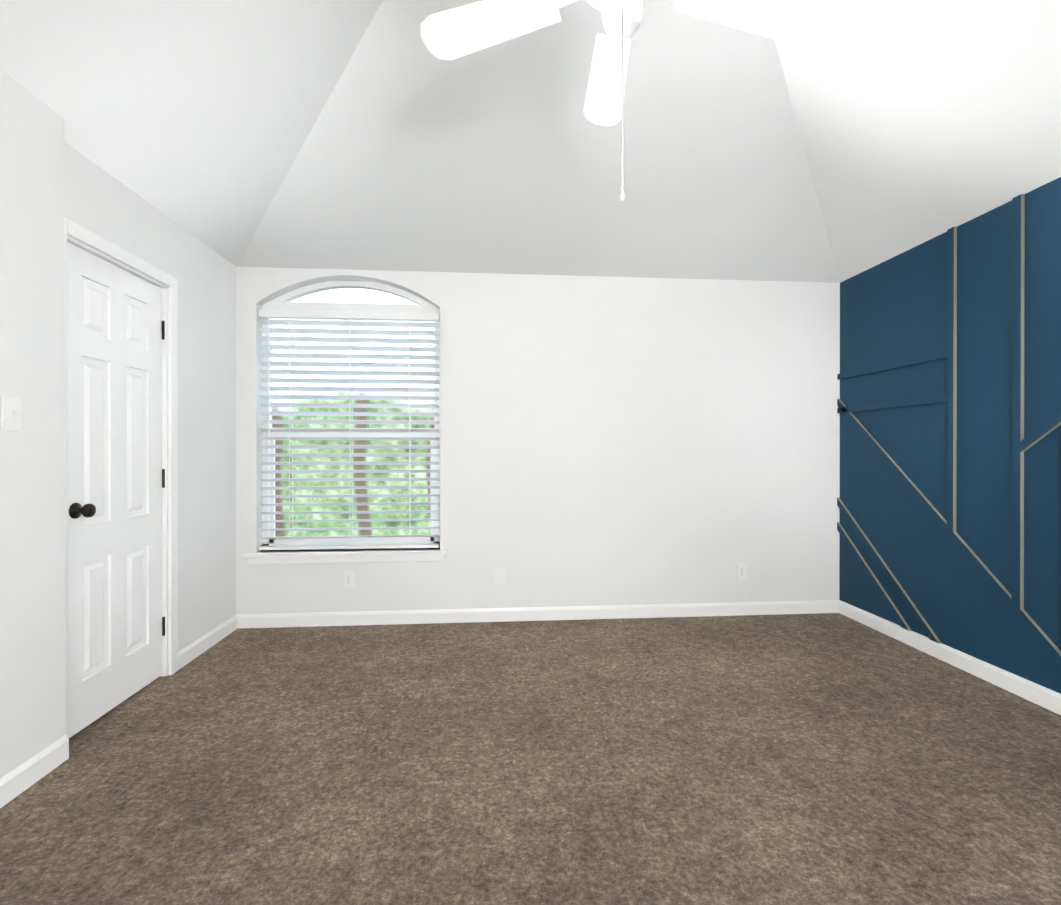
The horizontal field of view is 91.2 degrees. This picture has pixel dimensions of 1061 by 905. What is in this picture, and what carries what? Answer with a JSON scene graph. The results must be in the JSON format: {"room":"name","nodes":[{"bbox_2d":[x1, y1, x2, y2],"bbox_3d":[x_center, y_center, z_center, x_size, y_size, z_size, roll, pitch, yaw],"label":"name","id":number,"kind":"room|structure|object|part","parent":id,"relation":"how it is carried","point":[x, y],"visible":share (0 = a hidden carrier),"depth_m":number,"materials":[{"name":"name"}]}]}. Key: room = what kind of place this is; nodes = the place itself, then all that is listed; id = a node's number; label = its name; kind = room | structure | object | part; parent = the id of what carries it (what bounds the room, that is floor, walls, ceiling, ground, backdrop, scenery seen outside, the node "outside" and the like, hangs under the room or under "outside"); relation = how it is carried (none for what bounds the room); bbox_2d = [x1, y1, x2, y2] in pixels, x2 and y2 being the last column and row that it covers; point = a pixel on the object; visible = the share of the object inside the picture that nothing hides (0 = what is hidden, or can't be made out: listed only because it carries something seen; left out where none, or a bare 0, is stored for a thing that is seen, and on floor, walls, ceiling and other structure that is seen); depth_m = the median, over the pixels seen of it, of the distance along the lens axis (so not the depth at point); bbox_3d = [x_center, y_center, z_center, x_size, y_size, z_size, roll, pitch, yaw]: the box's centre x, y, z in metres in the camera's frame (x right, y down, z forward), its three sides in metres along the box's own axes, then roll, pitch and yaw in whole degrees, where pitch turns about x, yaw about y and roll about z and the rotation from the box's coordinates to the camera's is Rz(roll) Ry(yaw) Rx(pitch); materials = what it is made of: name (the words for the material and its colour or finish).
{"room":"empty bedroom","nodes":[
{"label":"empty bedroom","id":0,"kind":"room"},
{"bbox_2d":[0,69,235,777],"bbox_3d":[-1.788,-0.153,0.857,0.200,2.650,5.480,0,0,-5],"label":"wall","id":1,"kind":"structure","parent":0,"point":[50,178],"depth_m":1.94,"materials":[{"name":"white paint"}]},
{"bbox_2d":[2,396,21,430],"bbox_3d":[-1.752,-0.130,1.763,0.016,0.114,0.070,0,0,-5],"label":"light switch","id":2,"kind":"object","parent":1,"relation":"attached to","point":[11,413],"visible":1,"depth_m":1.76,"materials":[{"name":"white plastic"}]},
{"bbox_2d":[0,735,68,807],"bbox_3d":[-1.624,1.129,0.147,0.013,0.090,3.692,0,0,-5],"label":"baseboard","id":3,"kind":"structure","parent":1,"relation":"attached to","point":[20,779],"depth_m":1.83,"materials":[{"name":"white wood"}]},
{"bbox_2d":[67,242,164,738],"bbox_3d":[-1.901,0.153,2.388,0.049,2.007,0.646,0,0,-5],"label":"door","id":4,"kind":"structure","parent":1,"relation":"in","point":[114,360],"depth_m":2.35,"materials":[{"name":"white wood"}]},
{"bbox_2d":[69,503,95,518],"bbox_3d":[-1.835,0.239,2.137,0.070,0.066,0.066,0,0,-5],"label":"door knob","id":5,"kind":"object","parent":4,"relation":"attached to","point":[76,510],"depth_m":2.12,"materials":[{"name":"black metal"}]},
{"bbox_3d":[-1.909,0.134,2.704,0.015,1.637,0.014,0,0,-5],"label":"door hinges","id":6,"kind":"part","parent":4,"relation":"part of","materials":[{"name":"black metal"}]},
{"bbox_2d":[64,217,177,735],"bbox_3d":[-1.932,0.121,2.381,0.156,2.094,0.788,0,0,-5],"label":"door frame","id":7,"kind":"structure","parent":1,"relation":"attached to","point":[79,236],"depth_m":2.71,"materials":[{"name":"white wood"}]},
{"bbox_2d":[178,614,239,669],"bbox_3d":[-1.920,1.122,3.104,0.013,0.090,0.625,0,0,-5],"label":"baseboard","id":8,"kind":"structure","parent":1,"relation":"attached to","point":[189,653],"depth_m":3.08,"materials":[{"name":"white wood"}]},
{"bbox_2d":[0,613,1060,904],"bbox_3d":[0.355,1.232,1.031,4.820,0.120,5.800,0,0,-5],"label":"floor","id":9,"kind":"structure","parent":0,"point":[798,759],"depth_m":1.87,"materials":[{"name":"carpet"}]},
{"bbox_2d":[0,0,1060,283],"bbox_3d":[0.355,-1.954,1.024,4.521,1.615,5.501,0,0,-5],"label":"ceiling","id":10,"kind":"structure","parent":0,"point":[842,140],"depth_m":2.68,"materials":[{"name":"white paint"}]},
{"bbox_2d":[420,0,817,200],"bbox_3d":[0.285,-1.665,1.545,1.262,1.921,1.248,0,0,-5],"label":"fan","id":11,"kind":"object","parent":10,"relation":"hanging from","point":[456,32],"visible":1,"depth_m":1.66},
{"bbox_2d":[236,267,839,613],"bbox_3d":[0.143,-0.160,3.689,4.500,2.650,0.140,0,0,-5],"label":"wall","id":12,"kind":"structure","parent":0,"point":[605,441],"depth_m":3.65,"materials":[{"name":"white paint"}]},
{"bbox_2d":[243,281,446,563],"bbox_3d":[-1.236,-0.226,3.560,1.330,1.932,0.171,0,0,-5],"label":"window","id":13,"kind":"structure","parent":12,"relation":"in","point":[283,302],"depth_m":3.58,"materials":[{"name":"white plastic"}]},
{"bbox_2d":[258,309,439,549],"bbox_3d":[-1.225,-0.152,3.545,1.194,1.611,0.072,0,0,-5],"label":"window blinds","id":14,"kind":"object","parent":13,"relation":"attached to","point":[327,318],"visible":1,"depth_m":3.54,"materials":[{"name":"white plastic"}]},
{"bbox_2d":[343,571,353,587],"bbox_3d":[-1.227,0.856,3.509,0.070,0.114,0.007,0,0,-5],"label":"electrical outlet","id":15,"kind":"object","parent":12,"relation":"attached to","point":[348,579],"visible":1,"depth_m":3.51,"materials":[{"name":"white plastic"}]},
{"bbox_2d":[240,600,839,627],"bbox_3d":[0.139,1.120,3.615,4.200,0.090,0.013,0,0,-5],"label":"baseboard","id":16,"kind":"structure","parent":12,"relation":"attached to","point":[274,620],"depth_m":3.60,"materials":[{"name":"white wood"}]},
{"bbox_2d":[737,564,745,579],"bbox_3d":[1.515,0.855,3.727,0.070,0.114,0.007,0,0,-5],"label":"electrical outlet","id":17,"kind":"object","parent":12,"relation":"attached to","point":[741,571],"visible":1,"depth_m":3.73,"materials":[{"name":"white plastic"}]},
{"bbox_2d":[839,177,1060,693],"bbox_3d":[2.528,-0.154,1.201,0.140,2.650,5.480,0,0,-5],"label":"wall","id":18,"kind":"structure","parent":0,"point":[893,309],"depth_m":2.79,"materials":[{"name":"blue paint"}]},
{"bbox_2d":[837,194,1060,667],"bbox_3d":[2.449,-0.074,1.195,0.019,2.308,5.198,0,0,-5],"label":"batten","id":19,"kind":"object","parent":18,"relation":"attached to","point":[1021,445],"visible":1,"depth_m":2.84,"materials":[{"name":"wood"}]},
{"bbox_2d":[840,600,1060,714],"bbox_3d":[2.451,1.126,1.198,0.013,0.090,5.200,0,0,-5],"label":"baseboard","id":20,"kind":"structure","parent":18,"relation":"attached to","point":[1042,696],"depth_m":2.78,"materials":[{"name":"white wood"}]},
{"label":"outside","id":21,"kind":"structure","parent":0,"visible":0},
{"bbox_2d":[272,288,433,536],"bbox_3d":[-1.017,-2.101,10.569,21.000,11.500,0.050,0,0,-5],"label":"window glass","id":22,"kind":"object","parent":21,"point":[348,298],"depth_m":10.35,"materials":[{"name":"clear glass"}]}
]}

